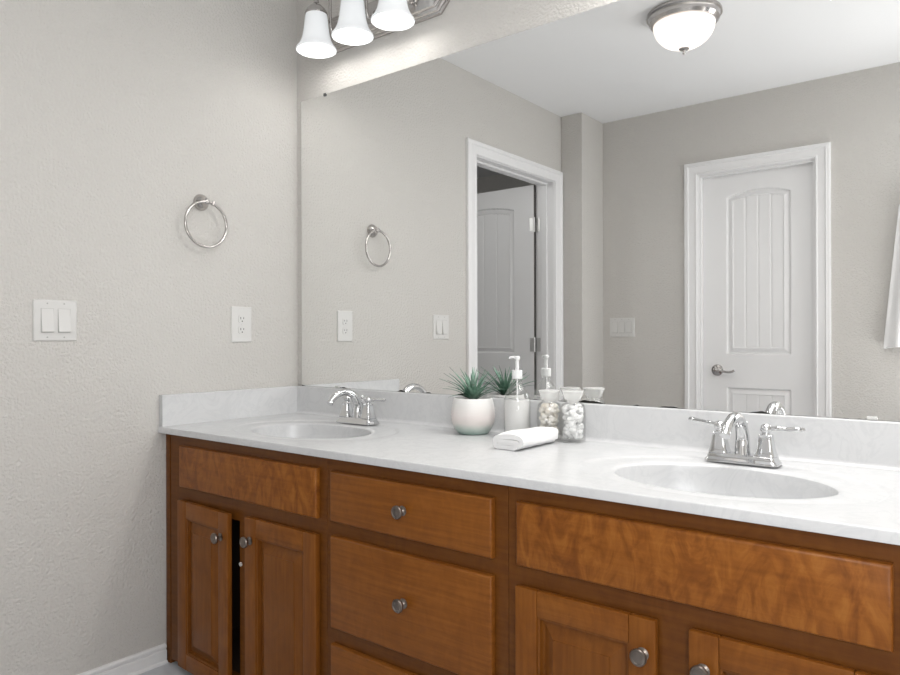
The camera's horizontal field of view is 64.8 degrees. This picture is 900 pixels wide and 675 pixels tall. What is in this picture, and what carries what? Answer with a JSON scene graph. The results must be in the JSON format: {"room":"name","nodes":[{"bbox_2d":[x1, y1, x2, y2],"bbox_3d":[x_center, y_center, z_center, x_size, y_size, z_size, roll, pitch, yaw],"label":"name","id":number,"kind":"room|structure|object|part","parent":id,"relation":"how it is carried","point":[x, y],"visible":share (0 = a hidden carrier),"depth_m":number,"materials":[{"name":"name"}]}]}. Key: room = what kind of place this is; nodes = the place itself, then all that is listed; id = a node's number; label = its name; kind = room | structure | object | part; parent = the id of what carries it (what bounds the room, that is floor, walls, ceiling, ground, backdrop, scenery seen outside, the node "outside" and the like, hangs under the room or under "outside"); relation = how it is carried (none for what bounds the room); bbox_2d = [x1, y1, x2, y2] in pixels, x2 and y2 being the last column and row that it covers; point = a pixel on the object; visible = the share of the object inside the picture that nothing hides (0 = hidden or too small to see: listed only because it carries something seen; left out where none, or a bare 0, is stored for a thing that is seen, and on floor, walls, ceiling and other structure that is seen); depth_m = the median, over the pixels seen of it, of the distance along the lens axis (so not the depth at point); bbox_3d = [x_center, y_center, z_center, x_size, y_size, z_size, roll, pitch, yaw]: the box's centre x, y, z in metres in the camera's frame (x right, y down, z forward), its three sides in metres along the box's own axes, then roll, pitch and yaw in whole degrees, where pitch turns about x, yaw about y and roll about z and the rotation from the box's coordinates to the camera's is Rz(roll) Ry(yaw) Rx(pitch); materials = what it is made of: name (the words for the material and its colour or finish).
{"room":"bathroom","nodes":[
{"label":"bathroom","id":0,"kind":"room"},
{"bbox_2d":[0,0,297,674],"bbox_3d":[-1.404,-0.149,1.817,0.120,2.412,2.472,0,0,38],"label":"wall","id":1,"kind":"structure","parent":0,"point":[115,115],"depth_m":2.20,"materials":[{"name":"grey paint"}]},
{"bbox_2d":[33,299,76,340],"bbox_3d":[-1.137,-0.051,2.047,0.013,0.119,0.120,0,0,38],"label":"light switch","id":2,"kind":"object","parent":1,"relation":"attached to","point":[53,320],"visible":1,"depth_m":2.04,"materials":[{"name":"white plastic"}]},
{"bbox_2d":[78,643,167,674],"bbox_3d":[-1.090,1.026,2.097,0.019,0.061,0.539,0,0,38],"label":"baseboard","id":3,"kind":"structure","parent":1,"relation":"attached to","point":[141,662],"depth_m":2.23,"materials":[{"name":"white paint"}]},
{"bbox_2d":[184,194,227,247],"bbox_3d":[-0.835,-0.397,2.405,0.044,0.188,0.162,0,0,38],"label":"towel ring","id":4,"kind":"object","parent":1,"relation":"attached to","point":[201,202],"visible":1,"depth_m":2.40,"materials":[{"name":"silver metal"}]},
{"bbox_2d":[231,306,250,341],"bbox_3d":[-0.747,-0.049,2.544,0.008,0.128,0.085,0,0,38],"label":"wall outlet","id":5,"kind":"object","parent":1,"relation":"attached to","point":[240,316],"visible":1,"depth_m":2.54,"materials":[{"name":"white plastic"}]},
{"bbox_2d":[238,315,245,322],"bbox_3d":[-0.745,-0.068,2.542,0.003,0.027,0.031,0,0,38],"label":"receptacle","id":6,"kind":"object","parent":5,"relation":"attached to","point":[241,318],"depth_m":2.54,"materials":[{"name":"grey plastic"}]},
{"bbox_2d":[238,326,245,333],"bbox_3d":[-0.745,-0.029,2.542,0.003,0.027,0.031,0,0,38],"label":"receptacle","id":7,"kind":"object","parent":5,"relation":"attached to","point":[241,329],"depth_m":2.54,"materials":[{"name":"grey plastic"}]},
{"bbox_2d":[139,661,192,674],"bbox_3d":[-1.241,1.106,1.302,5.570,0.100,3.320,0,0,38],"label":"floor","id":8,"kind":"structure","parent":0,"point":[172,668],"depth_m":2.25,"materials":[{"name":"grey plastic"}]},
{"bbox_2d":[166,434,174,662],"bbox_3d":[-0.912,0.681,2.318,0.026,0.749,0.019,0,0,38],"label":"strip","id":9,"kind":"object","parent":8,"relation":"on","point":[168,436],"visible":0.46,"depth_m":2.31,"materials":[{"name":"brown wood"}]},
{"bbox_2d":[171,435,327,674],"bbox_3d":[-0.456,0.680,2.259,0.747,0.749,0.602,0,0,38],"label":"vanity cabinet","id":10,"kind":"object","parent":8,"relation":"on","point":[249,525],"visible":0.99,"depth_m":2.02,"materials":[{"name":"brown wood"}]},
{"bbox_3d":[-0.750,0.774,2.156,0.188,0.424,0.014,0,0,41],"label":"panel","id":11,"kind":"part","parent":10,"relation":"part of","materials":[{"name":"brown wood"}]},
{"bbox_3d":[-0.749,0.774,2.157,0.290,0.526,0.015,0,0,41],"label":"door","id":12,"kind":"part","parent":10,"relation":"part of","materials":[{"name":"brown wood"}]},
{"bbox_3d":[-0.681,0.583,2.070,0.032,0.032,0.026,0,0,41],"label":"knob","id":13,"kind":"part","parent":10,"relation":"part of","materials":[{"name":"grey metal"}]},
{"bbox_3d":[-0.575,0.575,2.001,0.032,0.032,0.026,0,0,38],"label":"knob","id":14,"kind":"part","parent":10,"relation":"part of","materials":[{"name":"grey metal"}]},
{"bbox_3d":[-0.599,0.404,2.045,0.649,0.131,0.015,0,0,38],"label":"false drawer","id":15,"kind":"part","parent":10,"relation":"part of","materials":[{"name":"brown wood"}]},
{"bbox_3d":[-0.463,0.773,1.938,0.205,0.424,0.014,0,0,38],"label":"panel","id":16,"kind":"part","parent":10,"relation":"part of","materials":[{"name":"brown wood"}]},
{"bbox_3d":[-0.463,0.773,1.939,0.307,0.526,0.015,0,0,38],"label":"door","id":17,"kind":"part","parent":10,"relation":"part of","materials":[{"name":"brown wood"}]},
{"bbox_2d":[327,458,508,674],"bbox_3d":[0.061,0.678,1.858,0.560,0.749,0.590,0,0,38],"label":"vanity cabinet","id":18,"kind":"object","parent":8,"relation":"on","point":[418,563],"visible":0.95,"depth_m":1.62,"materials":[{"name":"brown wood"}]},
{"bbox_3d":[-0.104,0.902,1.655,0.502,0.247,0.015,0,0,38],"label":"drawer","id":19,"kind":"part","parent":18,"relation":"part of","materials":[{"name":"brown wood"}]},
{"bbox_3d":[-0.118,0.401,1.639,0.032,0.032,0.026,0,0,38],"label":"knob","id":20,"kind":"part","parent":18,"relation":"part of","materials":[{"name":"grey metal"}]},
{"bbox_3d":[-0.116,0.616,1.637,0.032,0.032,0.026,0,0,38],"label":"knob","id":21,"kind":"part","parent":18,"relation":"part of","materials":[{"name":"grey metal"}]},
{"bbox_3d":[-0.106,0.403,1.655,0.502,0.129,0.015,0,0,38],"label":"drawer","id":22,"kind":"part","parent":18,"relation":"part of","materials":[{"name":"brown wood"}]},
{"bbox_3d":[-0.105,0.620,1.655,0.502,0.234,0.015,0,0,38],"label":"drawer","id":23,"kind":"part","parent":18,"relation":"part of","materials":[{"name":"brown wood"}]},
{"bbox_2d":[509,486,899,674],"bbox_3d":[0.570,0.677,1.455,0.737,0.749,0.590,0,0,38],"label":"vanity cabinet","id":24,"kind":"object","parent":8,"relation":"on","point":[597,587],"visible":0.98,"depth_m":1.24,"materials":[{"name":"brown wood"}]},
{"bbox_2d":[158,386,899,545],"bbox_3d":[0.064,0.298,1.865,2.120,0.233,0.575,0,0,38],"label":"countertop","id":25,"kind":"structure","parent":24,"relation":"on","point":[840,477],"depth_m":1.65,"materials":[{"name":"stone"}]},
{"bbox_2d":[253,425,371,438],"bbox_3d":[-0.433,0.354,2.220,0.432,0.124,0.304,0,0,38],"label":"sink basin","id":26,"kind":"object","parent":25,"relation":"in","point":[280,431],"depth_m":2.37,"materials":[{"name":"white ceramic"}]},
{"bbox_2d":[326,388,385,424],"bbox_3d":[-0.314,0.225,2.380,0.191,0.118,0.202,0,0,-7],"label":"faucet","id":27,"kind":"object","parent":25,"relation":"on","point":[360,413],"visible":1,"depth_m":2.34,"materials":[{"name":"silver metal"}]},
{"bbox_3d":[-0.346,0.216,2.331,0.035,0.100,0.151,0,0,38],"label":"spout","id":28,"kind":"part","parent":27,"relation":"part of","materials":[{"name":"silver metal"}]},
{"bbox_3d":[-0.349,0.229,2.408,0.043,0.072,0.043,0,0,38],"label":"handle","id":29,"kind":"part","parent":27,"relation":"part of","materials":[{"name":"silver metal"}]},
{"bbox_3d":[-0.310,0.274,2.377,0.158,0.019,0.058,0,0,38],"label":"plate","id":30,"kind":"part","parent":27,"relation":"part of","materials":[{"name":"silver metal"}]},
{"bbox_3d":[-0.270,0.229,2.345,0.043,0.072,0.043,0,0,38],"label":"handle","id":31,"kind":"part","parent":27,"relation":"part of","materials":[{"name":"silver metal"}]},
{"bbox_3d":[-0.237,0.202,2.318,0.074,0.013,0.012,0,0,40],"label":"lever","id":32,"kind":"part","parent":27,"relation":"part of","materials":[{"name":"silver metal"}]},
{"bbox_2d":[439,367,503,434],"bbox_3d":[0.060,0.184,2.101,0.217,0.197,0.173,0,0,38],"label":"potted plant","id":33,"kind":"object","parent":25,"relation":"on","point":[473,413],"visible":1,"depth_m":2.07,"materials":[{"name":"green plant"}]},
{"bbox_3d":[0.069,0.230,2.110,0.132,0.106,0.132,0,0,38],"label":"pot","id":34,"kind":"part","parent":33,"relation":"part of","materials":[{"name":"white ceramic"}]},
{"bbox_2d":[505,356,530,431],"bbox_3d":[0.192,0.166,2.021,0.077,0.232,0.077,0,0,38],"label":"soap dispenser","id":35,"kind":"object","parent":25,"relation":"on","point":[517,410],"visible":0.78,"depth_m":1.99,"materials":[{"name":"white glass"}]},
{"bbox_2d":[493,427,557,450],"bbox_3d":[0.201,0.260,1.863,0.095,0.044,0.196,0,0,38],"label":"folded washcloth","id":36,"kind":"object","parent":25,"relation":"on","point":[512,440],"visible":1,"depth_m":1.81,"materials":[{"name":"white fabric"}]},
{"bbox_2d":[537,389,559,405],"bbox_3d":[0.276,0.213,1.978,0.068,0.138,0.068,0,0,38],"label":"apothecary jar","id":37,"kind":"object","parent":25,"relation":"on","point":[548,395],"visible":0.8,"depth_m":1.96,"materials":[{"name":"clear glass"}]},
{"bbox_2d":[539,402,559,433],"bbox_3d":[0.276,0.228,1.978,0.057,0.095,0.058,0,0,38],"label":"cotton balls","id":38,"kind":"object","parent":37,"relation":"in","point":[549,416],"visible":0.8,"depth_m":1.96},
{"bbox_2d":[562,390,583,442],"bbox_3d":[0.335,0.212,1.931,0.069,0.140,0.069,0,0,38],"label":"apothecary jar","id":39,"kind":"object","parent":25,"relation":"on","point":[572,396],"visible":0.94,"depth_m":1.91,"materials":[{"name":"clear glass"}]},
{"bbox_2d":[562,403,583,438],"bbox_3d":[0.335,0.227,1.930,0.060,0.096,0.060,0,0,38],"label":"cotton balls","id":40,"kind":"object","parent":39,"relation":"in","point":[573,416],"visible":1,"depth_m":1.91,"materials":[{"name":"white fabric"}]},
{"bbox_2d":[615,465,838,498],"bbox_3d":[0.547,0.351,1.444,0.432,0.124,0.304,0,0,38],"label":"sink basin","id":41,"kind":"object","parent":25,"relation":"in","point":[732,481],"depth_m":1.56,"materials":[{"name":"white ceramic"}]},
{"bbox_2d":[688,412,805,466],"bbox_3d":[0.659,0.222,1.611,0.191,0.118,0.202,0,0,-7],"label":"faucet","id":42,"kind":"object","parent":25,"relation":"on","point":[766,455],"visible":1,"depth_m":1.58,"materials":[{"name":"silver metal"}]},
{"bbox_3d":[0.596,0.196,1.672,0.012,0.017,0.074,0,0,-40],"label":"lever","id":43,"kind":"part","parent":42,"relation":"part of","materials":[{"name":"silver metal"}]},
{"bbox_3d":[0.623,0.226,1.639,0.043,0.072,0.043,0,0,38],"label":"handle","id":44,"kind":"part","parent":42,"relation":"part of","materials":[{"name":"silver metal"}]},
{"bbox_3d":[0.627,0.213,1.562,0.035,0.100,0.151,0,0,38],"label":"spout","id":45,"kind":"part","parent":42,"relation":"part of","materials":[{"name":"silver metal"}]},
{"bbox_3d":[0.663,0.271,1.607,0.158,0.019,0.058,0,0,38],"label":"plate","id":46,"kind":"part","parent":42,"relation":"part of","materials":[{"name":"silver metal"}]},
{"bbox_3d":[0.702,0.226,1.576,0.043,0.072,0.043,0,0,38],"label":"handle","id":47,"kind":"part","parent":42,"relation":"part of","materials":[{"name":"silver metal"}]},
{"bbox_3d":[0.735,0.199,1.548,0.074,0.013,0.012,0,0,40],"label":"lever","id":48,"kind":"part","parent":42,"relation":"part of","materials":[{"name":"silver metal"}]},
{"bbox_3d":[0.255,0.771,1.369,0.198,0.424,0.014,0,0,38],"label":"panel","id":49,"kind":"part","parent":24,"relation":"part of","materials":[{"name":"brown wood"}]},
{"bbox_3d":[0.256,0.771,1.370,0.300,0.526,0.015,0,0,38],"label":"door","id":50,"kind":"part","parent":24,"relation":"part of","materials":[{"name":"brown wood"}]},
{"bbox_3d":[0.342,0.572,1.276,0.032,0.032,0.026,0,0,38],"label":"knob","id":51,"kind":"part","parent":24,"relation":"part of","materials":[{"name":"grey metal"}]},
{"bbox_3d":[0.427,0.571,1.208,0.032,0.032,0.026,0,0,38],"label":"knob","id":52,"kind":"part","parent":24,"relation":"part of","materials":[{"name":"grey metal"}]},
{"bbox_3d":[0.539,0.770,1.145,0.204,0.424,0.014,0,0,38],"label":"panel","id":53,"kind":"part","parent":24,"relation":"part of","materials":[{"name":"brown wood"}]},
{"bbox_3d":[0.540,0.770,1.145,0.306,0.526,0.015,0,0,38],"label":"door","id":54,"kind":"part","parent":24,"relation":"part of","materials":[{"name":"brown wood"}]},
{"bbox_2d":[297,0,898,421],"bbox_3d":[0.643,-0.155,1.849,3.290,2.412,0.120,0,0,38],"label":"wall","id":55,"kind":"structure","parent":0,"point":[464,24],"depth_m":2.38,"materials":[{"name":"grey paint"}]},
{"bbox_2d":[296,0,449,58],"bbox_3d":[-0.298,-1.139,2.391,0.607,0.259,0.195,0,0,38],"label":"vanity light","id":56,"kind":"object","parent":55,"relation":"attached to","point":[357,23],"visible":1,"depth_m":2.40,"materials":[{"name":"white glass"}]},
{"bbox_3d":[-0.470,-1.078,2.492,0.141,0.137,0.141,0,0,38],"label":"lamp shade","id":57,"kind":"part","parent":56,"relation":"part of","materials":[{"name":"white glass"}]},
{"bbox_3d":[-0.439,-1.181,2.531,0.034,0.174,0.111,0,0,38],"label":"arm","id":58,"kind":"part","parent":56,"relation":"part of","materials":[{"name":"silver metal"}]},
{"bbox_3d":[-0.327,-1.078,2.379,0.141,0.137,0.141,0,0,38],"label":"lamp shade","id":59,"kind":"part","parent":56,"relation":"part of","materials":[{"name":"white glass"}]},
{"bbox_3d":[-0.296,-1.182,2.418,0.034,0.174,0.111,0,0,38],"label":"arm","id":60,"kind":"part","parent":56,"relation":"part of","materials":[{"name":"silver metal"}]},
{"bbox_3d":[-0.183,-1.079,2.265,0.141,0.137,0.141,0,0,38],"label":"lamp shade","id":61,"kind":"part","parent":56,"relation":"part of","materials":[{"name":"white glass"}]},
{"bbox_3d":[-0.152,-1.182,2.304,0.034,0.174,0.111,0,0,38],"label":"arm","id":62,"kind":"part","parent":56,"relation":"part of","materials":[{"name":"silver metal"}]},
{"bbox_2d":[295,386,899,471],"bbox_3d":[0.239,0.232,2.071,2.101,0.102,0.034,0,0,38],"label":"backsplash","id":63,"kind":"structure","parent":55,"relation":"attached to","point":[870,444],"depth_m":1.81,"materials":[{"name":"stone"}]},
{"bbox_2d":[301,0,899,421],"bbox_3d":[0.248,-0.367,2.076,2.089,1.094,0.012,0,0,38],"label":"wall mirror","id":64,"kind":"object","parent":55,"relation":"attached to","point":[685,204],"visible":1,"depth_m":1.89,"materials":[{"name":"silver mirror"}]}
]}

